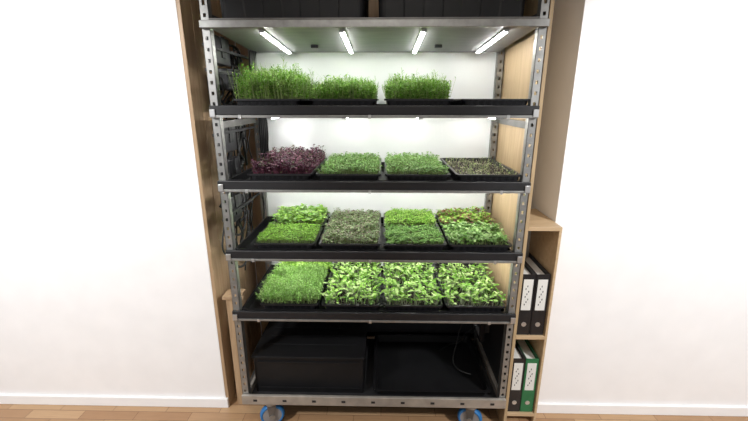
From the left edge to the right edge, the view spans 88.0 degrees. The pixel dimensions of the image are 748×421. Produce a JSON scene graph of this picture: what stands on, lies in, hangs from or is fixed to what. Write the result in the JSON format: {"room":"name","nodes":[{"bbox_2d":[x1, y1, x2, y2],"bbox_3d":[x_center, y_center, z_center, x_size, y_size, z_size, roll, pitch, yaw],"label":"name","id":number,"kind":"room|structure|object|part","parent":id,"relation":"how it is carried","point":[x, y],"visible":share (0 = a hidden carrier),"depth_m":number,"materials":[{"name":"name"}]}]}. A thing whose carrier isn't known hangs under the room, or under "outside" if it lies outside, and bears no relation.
{"room":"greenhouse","nodes":[
{"label":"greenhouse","id":0,"kind":"room"},
{"bbox_2d":[0,0,261,397],"bbox_3d":[-1.990,-0.271,2.210,2.324,2.650,0.730,0,16,1],"label":"wall","id":1,"kind":"structure","parent":0,"point":[106,286],"depth_m":1.89,"materials":[{"name":"white paint"}]},
{"bbox_2d":[0,394,228,407],"bbox_3d":[-1.990,1.077,2.207,2.340,0.060,0.014,0,16,1],"label":"baseboard","id":2,"kind":"structure","parent":1,"relation":"attached to","point":[95,400],"depth_m":2.19,"materials":[{"name":"white paint"}]},
{"bbox_2d":[176,0,261,405],"bbox_3d":[-0.821,-0.248,2.129,0.018,2.650,0.612,0,16,1],"label":"wooden side panel","id":3,"kind":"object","parent":1,"relation":"attached to","point":[188,12],"depth_m":1.94,"materials":[{"name":"brown wood"}]},
{"bbox_2d":[0,359,747,420],"bbox_3d":[0.000,1.627,0.474,6.400,0.050,5.220,0,16,1],"label":"floor","id":4,"kind":"structure","parent":0,"point":[8,412],"depth_m":2.15,"materials":[{"name":"brown wood"}]},
{"bbox_2d":[222,289,251,404],"bbox_3d":[-0.742,0.767,2.144,0.095,0.690,0.090,0,16,1],"label":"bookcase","id":5,"kind":"object","parent":4,"relation":"on","point":[227,296],"visible":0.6,"depth_m":2.11,"materials":[{"name":"brown wood"}]},
{"bbox_2d":[198,0,549,420],"bbox_3d":[-0.003,0.090,2.037,1.362,2.050,0.608,0,16,1],"label":"rack","id":6,"kind":"object","parent":4,"relation":"on","point":[381,46],"visible":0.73,"depth_m":1.92,"materials":[{"name":"metal"}]},
{"bbox_2d":[206,35,230,66],"bbox_3d":[-0.712,-0.726,1.763,0.054,0.120,0.174,0,16,1],"label":"supplies","id":7,"kind":"object","parent":6,"relation":"attached to","point":[223,59],"visible":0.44,"depth_m":1.75,"materials":[{"name":"black plastic"}]},
{"bbox_3d":[-0.664,0.087,1.776,0.034,1.900,0.032,0,16,1],"label":"post","id":8,"kind":"part","parent":6,"relation":"part of","materials":[{"name":"metal"}]},
{"bbox_2d":[216,119,236,153],"bbox_3d":[-0.712,-0.357,1.857,0.054,0.150,0.154,0,16,1],"label":"supplies","id":9,"kind":"object","parent":6,"relation":"attached to","point":[230,139],"visible":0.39,"depth_m":1.85,"materials":[{"name":"black plastic"}]},
{"bbox_2d":[218,68,239,90],"bbox_3d":[-0.709,-0.643,1.911,0.054,0.100,0.184,0,16,1],"label":"supplies","id":10,"kind":"object","parent":6,"relation":"attached to","point":[228,84],"visible":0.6,"depth_m":1.84,"materials":[{"name":"black plastic"}]},
{"bbox_2d":[220,156,240,177],"bbox_3d":[-0.711,-0.217,1.929,0.054,0.090,0.144,0,16,1],"label":"supplies","id":11,"kind":"object","parent":6,"relation":"attached to","point":[234,166],"visible":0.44,"depth_m":1.90,"materials":[{"name":"black plastic"}]},
{"bbox_2d":[221,192,242,222],"bbox_3d":[-0.712,-0.013,1.945,0.054,0.130,0.144,0,16,1],"label":"supplies","id":12,"kind":"object","parent":6,"relation":"attached to","point":[236,199],"visible":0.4,"depth_m":1.94,"materials":[{"name":"black plastic"}]},
{"bbox_2d":[226,94,239,104],"bbox_3d":[-0.725,-0.563,2.050,0.059,0.106,0.106,14,21,41],"label":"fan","id":13,"kind":"object","parent":6,"relation":"attached to","point":[228,101],"visible":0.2,"depth_m":2.02,"materials":[{"name":"black plastic"}]},
{"bbox_2d":[229,44,242,66],"bbox_3d":[-0.725,-0.794,1.984,0.059,0.110,0.110,14,21,41],"label":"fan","id":14,"kind":"object","parent":6,"relation":"attached to","point":[235,48],"visible":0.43,"depth_m":2.00,"materials":[{"name":"black plastic"}]},
{"bbox_2d":[212,50,268,270],"bbox_3d":[-0.718,-0.208,2.015,0.165,1.192,0.435,5,17,16],"label":"hanging cables","id":15,"kind":"object","parent":6,"relation":"hanging from","point":[263,123],"visible":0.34,"depth_m":2.07,"materials":[{"name":"black rubber"}]},
{"bbox_2d":[241,192,251,206],"bbox_3d":[-0.731,-0.071,2.147,0.064,0.126,0.126,14,21,41],"label":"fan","id":16,"kind":"object","parent":6,"relation":"attached to","point":[249,193],"visible":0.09,"depth_m":2.19,"materials":[{"name":"black plastic"}]},
{"bbox_3d":[-0.652,-0.060,2.292,0.034,1.900,0.032,0,16,1],"label":"post","id":17,"kind":"part","parent":6,"relation":"part of","materials":[{"name":"metal"}]},
{"bbox_2d":[259,30,290,53],"bbox_3d":[-0.446,-0.770,1.782,0.020,0.039,0.478,0,16,1],"label":"light","id":18,"kind":"object","parent":6,"relation":"attached to","point":[263,32],"visible":1,"depth_m":1.72,"materials":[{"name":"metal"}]},
{"bbox_2d":[220,0,368,17],"bbox_3d":[-0.323,-0.927,1.735,0.620,0.210,0.500,0,16,1],"label":"crate","id":19,"kind":"object","parent":6,"relation":"on","point":[229,8],"visible":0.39,"depth_m":1.53,"materials":[{"name":"plastic"}]},
{"bbox_2d":[251,321,367,392],"bbox_3d":[-0.335,0.789,2.245,0.590,0.232,0.480,0,16,1],"label":"storage bin","id":20,"kind":"object","parent":6,"relation":"on","point":[289,356],"visible":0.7,"depth_m":2.04,"materials":[{"name":"black plastic"}]},
{"bbox_3d":[-0.341,0.860,2.018,0.524,0.160,0.005,0,16,1],"label":"recess frame","id":21,"kind":"part","parent":20,"relation":"part of","materials":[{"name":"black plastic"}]},
{"bbox_3d":[-0.335,0.690,2.217,0.588,0.006,0.480,0,16,1],"label":"lid","id":22,"kind":"part","parent":20,"relation":"part of","materials":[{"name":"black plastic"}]},
{"bbox_2d":[339,29,352,53],"bbox_3d":[-0.123,-0.768,1.776,0.020,0.039,0.478,0,16,1],"label":"light","id":23,"kind":"object","parent":6,"relation":"attached to","point":[342,32],"visible":1,"depth_m":1.70,"materials":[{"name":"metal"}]},
{"bbox_2d":[341,33,352,52],"bbox_3d":[-0.123,-0.765,1.777,0.014,0.032,0.458,0,16,1],"label":"diffuser","id":24,"kind":"object","parent":23,"relation":"attached to","point":[344,36],"depth_m":1.74,"materials":[{"name":"white plastic"}]},
{"bbox_2d":[220,104,527,105],"bbox_3d":[0.001,-0.488,1.858,1.280,0.040,0.530,0,16,1],"label":"tray","id":25,"kind":"object","parent":6,"relation":"on","point":[376,104],"visible":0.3,"depth_m":1.60,"materials":[{"name":"black plastic"}]},
{"bbox_2d":[227,55,317,104],"bbox_3d":[-0.445,-0.595,1.840,0.355,0.246,0.556,0,16,1],"label":"tray","id":26,"kind":"object","parent":25,"relation":"on","point":[274,87],"visible":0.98,"depth_m":1.64,"materials":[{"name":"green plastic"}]},
{"bbox_2d":[309,74,379,104],"bbox_3d":[-0.123,-0.563,1.841,0.318,0.184,0.544,0,16,1],"label":"tray","id":27,"kind":"object","parent":25,"relation":"on","point":[336,92],"visible":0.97,"depth_m":1.62,"materials":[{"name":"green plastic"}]},
{"bbox_2d":[382,68,455,104],"bbox_3d":[0.193,-0.567,1.829,0.331,0.196,0.543,0,16,1],"label":"tray","id":28,"kind":"object","parent":25,"relation":"on","point":[399,91],"visible":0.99,"depth_m":1.62,"materials":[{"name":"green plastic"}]},
{"bbox_2d":[450,99,529,104],"bbox_3d":[0.510,-0.500,1.844,0.288,0.060,0.520,0,16,1],"label":"tray","id":29,"kind":"object","parent":25,"relation":"on","point":[456,101],"visible":0.53,"depth_m":1.60,"materials":[{"name":"black plastic"}]},
{"bbox_2d":[235,216,512,251],"bbox_3d":[0.001,0.128,2.033,1.280,0.040,0.530,0,16,1],"label":"tray","id":30,"kind":"object","parent":6,"relation":"on","point":[247,243],"visible":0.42,"depth_m":1.89,"materials":[{"name":"black plastic"}]},
{"bbox_2d":[254,222,322,248],"bbox_3d":[-0.410,0.127,1.907,0.288,0.102,0.257,0,16,1],"label":"tray","id":31,"kind":"object","parent":30,"relation":"in","point":[276,236],"visible":1,"depth_m":1.83,"materials":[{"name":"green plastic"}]},
{"bbox_2d":[268,203,329,234],"bbox_3d":[-0.405,0.042,2.152,0.321,0.131,0.305,0,16,1],"label":"tray","id":32,"kind":"object","parent":30,"relation":"on","point":[319,215],"visible":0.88,"depth_m":2.10,"materials":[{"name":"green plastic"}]},
{"bbox_2d":[319,207,381,248],"bbox_3d":[-0.106,0.091,2.024,0.297,0.106,0.535,0,16,1],"label":"tray","id":33,"kind":"object","parent":30,"relation":"on","point":[346,229],"visible":0.99,"depth_m":1.91,"materials":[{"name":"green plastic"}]},
{"bbox_2d":[384,207,437,226],"bbox_3d":[0.199,0.054,2.147,0.292,0.111,0.262,0,16,1],"label":"tray","id":34,"kind":"object","parent":30,"relation":"on","point":[413,217],"visible":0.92,"depth_m":2.10,"materials":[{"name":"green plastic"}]},
{"bbox_2d":[383,223,445,249],"bbox_3d":[0.189,0.132,1.893,0.294,0.099,0.259,0,16,1],"label":"tray","id":35,"kind":"object","parent":30,"relation":"in","point":[401,237],"visible":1,"depth_m":1.83,"materials":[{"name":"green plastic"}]},
{"bbox_2d":[435,206,495,235],"bbox_3d":[0.497,0.050,2.140,0.306,0.122,0.271,0,16,1],"label":"tray","id":36,"kind":"object","parent":30,"relation":"on","point":[444,217],"visible":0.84,"depth_m":2.10,"materials":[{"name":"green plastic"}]},
{"bbox_2d":[439,221,511,250],"bbox_3d":[0.486,0.128,1.879,0.318,0.115,0.283,0,16,1],"label":"tray","id":37,"kind":"object","parent":30,"relation":"on","point":[457,236],"visible":0.98,"depth_m":1.81,"materials":[{"name":"green plant"}]},
{"bbox_2d":[228,162,519,181],"bbox_3d":[0.001,-0.184,1.944,1.280,0.040,0.530,0,16,1],"label":"tray","id":38,"kind":"object","parent":6,"relation":"on","point":[243,176],"visible":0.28,"depth_m":1.70,"materials":[{"name":"black plastic"}]},
{"bbox_2d":[247,144,327,179],"bbox_3d":[-0.407,-0.242,1.938,0.324,0.144,0.549,0,16,1],"label":"tray","id":39,"kind":"object","parent":38,"relation":"on","point":[286,164],"visible":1,"depth_m":1.76,"materials":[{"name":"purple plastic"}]},
{"bbox_2d":[314,151,381,179],"bbox_3d":[-0.106,-0.223,1.938,0.307,0.108,0.524,0,16,1],"label":"tray","id":40,"kind":"object","parent":38,"relation":"on","point":[354,166],"visible":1,"depth_m":1.76,"materials":[{"name":"green plant"}]},
{"bbox_2d":[384,151,450,179],"bbox_3d":[0.199,-0.221,1.931,0.298,0.107,0.524,0,16,1],"label":"tray","id":41,"kind":"object","parent":38,"relation":"on","point":[405,166],"visible":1,"depth_m":1.76,"materials":[{"name":"green plant"}]},
{"bbox_2d":[440,157,521,180],"bbox_3d":[0.507,-0.204,1.928,0.288,0.076,0.520,0,16,1],"label":"tray","id":42,"kind":"object","parent":38,"relation":"on","point":[486,169],"visible":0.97,"depth_m":1.85,"materials":[{"name":"black plastic"}]},
{"bbox_3d":[0.002,0.900,2.271,1.354,0.055,0.602,0,16,1],"label":"frame","id":43,"kind":"part","parent":6,"relation":"part of","materials":[{"name":"metal"}]},
{"bbox_2d":[242,265,506,312],"bbox_3d":[0.001,0.428,2.119,1.280,0.040,0.530,0,16,1],"label":"tray","id":44,"kind":"object","parent":6,"relation":"on","point":[253,304],"visible":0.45,"depth_m":1.94,"materials":[{"name":"black plastic"}]},
{"bbox_2d":[256,261,331,308],"bbox_3d":[-0.405,0.359,2.107,0.350,0.169,0.571,0,16,1],"label":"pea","id":45,"kind":"object","parent":44,"relation":"on","point":[294,284],"visible":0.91,"depth_m":1.93,"materials":[{"name":"green plant"}]},
{"bbox_2d":[321,262,384,309],"bbox_3d":[-0.104,0.369,2.100,0.340,0.154,0.552,0,16,1],"label":"tray","id":46,"kind":"object","parent":44,"relation":"on","point":[350,285],"visible":0.95,"depth_m":1.98,"materials":[{"name":"green plant"}]},
{"bbox_2d":[378,262,443,310],"bbox_3d":[0.185,0.371,2.097,0.338,0.153,0.538,0,16,1],"label":"tray","id":47,"kind":"object","parent":44,"relation":"on","point":[407,285],"visible":0.94,"depth_m":1.99,"materials":[{"name":"green plant"}]},
{"bbox_2d":[433,263,505,310],"bbox_3d":[0.492,0.375,2.087,0.318,0.150,0.536,0,16,1],"label":"tray","id":48,"kind":"object","parent":44,"relation":"on","point":[464,286],"visible":0.98,"depth_m":1.97,"materials":[{"name":"green plant"}]},
{"bbox_3d":[-0.005,-0.725,1.500,1.354,0.028,0.018,0,16,1],"label":"canopy rail","id":49,"kind":"part","parent":6,"relation":"part of","materials":[{"name":"metal"}]},
{"bbox_2d":[412,29,425,52],"bbox_3d":[0.203,-0.766,1.769,0.020,0.039,0.478,0,16,1],"label":"light","id":50,"kind":"object","parent":6,"relation":"attached to","point":[423,31],"visible":1,"depth_m":1.69,"materials":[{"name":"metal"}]},
{"bbox_2d":[373,334,489,395],"bbox_3d":[0.304,0.885,2.247,0.610,0.045,0.505,0,16,1],"label":"tray","id":51,"kind":"object","parent":6,"relation":"on","point":[404,364],"visible":0.98,"depth_m":2.25,"materials":[{"name":"plastic"}]},
{"bbox_2d":[378,0,524,16],"bbox_3d":[0.312,-0.924,1.721,0.620,0.210,0.500,0,16,1],"label":"crate","id":52,"kind":"object","parent":6,"relation":"on","point":[387,8],"visible":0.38,"depth_m":1.52,"materials":[{"name":"plastic"}]},
{"bbox_2d":[439,324,475,374],"bbox_3d":[0.452,0.649,2.283,0.243,0.388,0.443,-14,21,-41],"label":"power cable","id":53,"kind":"object","parent":6,"relation":"attached to","point":[456,342],"visible":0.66,"depth_m":2.25,"materials":[{"name":"black rubber"}]},
{"bbox_3d":[0.667,-0.052,2.264,0.034,1.900,0.032,0,16,1],"label":"post","id":54,"kind":"part","parent":6,"relation":"part of","materials":[{"name":"metal"}]},
{"bbox_2d":[476,29,508,52],"bbox_3d":[0.530,-0.764,1.762,0.020,0.039,0.478,0,16,1],"label":"light","id":55,"kind":"object","parent":6,"relation":"attached to","point":[504,31],"visible":1,"depth_m":1.70,"materials":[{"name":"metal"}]},
{"bbox_3d":[0.655,0.095,1.748,0.034,1.900,0.032,0,16,1],"label":"post","id":56,"kind":"part","parent":6,"relation":"part of","materials":[{"name":"metal"}]},
{"bbox_2d":[486,0,554,420],"bbox_3d":[0.692,0.010,2.046,0.015,2.200,0.640,0,16,1],"label":"panel","id":57,"kind":"object","parent":4,"relation":"on","point":[518,55],"visible":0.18,"depth_m":1.88,"materials":[{"name":"brown wood"}]},
{"bbox_2d":[507,208,561,420],"bbox_3d":[0.784,0.567,2.081,0.166,1.110,0.326,0,16,1],"label":"bookcase","id":58,"kind":"object","parent":4,"relation":"on","point":[544,235],"visible":0.38,"depth_m":1.93,"materials":[{"name":"brown wood"}]},
{"bbox_2d":[508,341,525,411],"bbox_3d":[0.747,0.878,2.158,0.066,0.330,0.283,0,16,1],"label":"ring binder","id":59,"kind":"object","parent":58,"relation":"in","point":[519,360],"visible":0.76,"depth_m":2.03,"materials":[{"name":"black plastic"}]},
{"bbox_2d":[516,262,535,334],"bbox_3d":[0.747,0.426,2.029,0.066,0.330,0.283,0,16,1],"label":"ring binder","id":60,"kind":"object","parent":58,"relation":"in","point":[529,276],"visible":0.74,"depth_m":1.90,"materials":[{"name":"black plastic"}]},
{"bbox_2d":[516,339,538,411],"bbox_3d":[0.816,0.879,2.156,0.066,0.330,0.283,0,16,1],"label":"ring binder","id":61,"kind":"object","parent":58,"relation":"in","point":[532,360],"visible":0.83,"depth_m":2.03,"materials":[{"name":"green paper"}]},
{"bbox_2d":[525,253,550,334],"bbox_3d":[0.816,0.427,2.027,0.066,0.330,0.283,0,16,1],"label":"ring binder","id":62,"kind":"object","parent":58,"relation":"in","point":[542,283],"visible":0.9,"depth_m":1.90,"materials":[{"name":"black plastic"}]},
{"bbox_2d":[473,324,489,341],"bbox_3d":[0.632,0.626,2.254,0.073,0.200,0.180,0,16,1],"label":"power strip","id":63,"kind":"object","parent":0,"point":[480,329],"depth_m":2.20,"materials":[{"name":"black plastic"}]},
{"bbox_2d":[531,0,747,405],"bbox_3d":[2.063,-0.246,2.124,2.368,2.650,0.730,0,16,1],"label":"wall","id":64,"kind":"structure","parent":0,"point":[641,167],"depth_m":1.84,"materials":[{"name":"white paint"}]},
{"bbox_2d":[537,403,747,416],"bbox_3d":[2.056,1.101,2.121,2.366,0.060,0.014,0,16,1],"label":"baseboard","id":65,"kind":"structure","parent":64,"relation":"attached to","point":[567,408],"depth_m":2.13,"materials":[{"name":"white paint"}]},
{"bbox_3d":[0.041,-0.345,2.470,1.690,2.650,0.100,0,16,1],"label":"wall","id":66,"kind":"structure","parent":0,"visible":0},
{"bbox_2d":[235,0,378,333],"bbox_3d":[0.040,-0.329,2.413,1.685,2.650,0.018,0,16,1],"label":"trim","id":67,"kind":"structure","parent":66,"relation":"attached to","point":[373,4],"depth_m":2.42,"materials":[{"name":"brown wood"}]}
]}

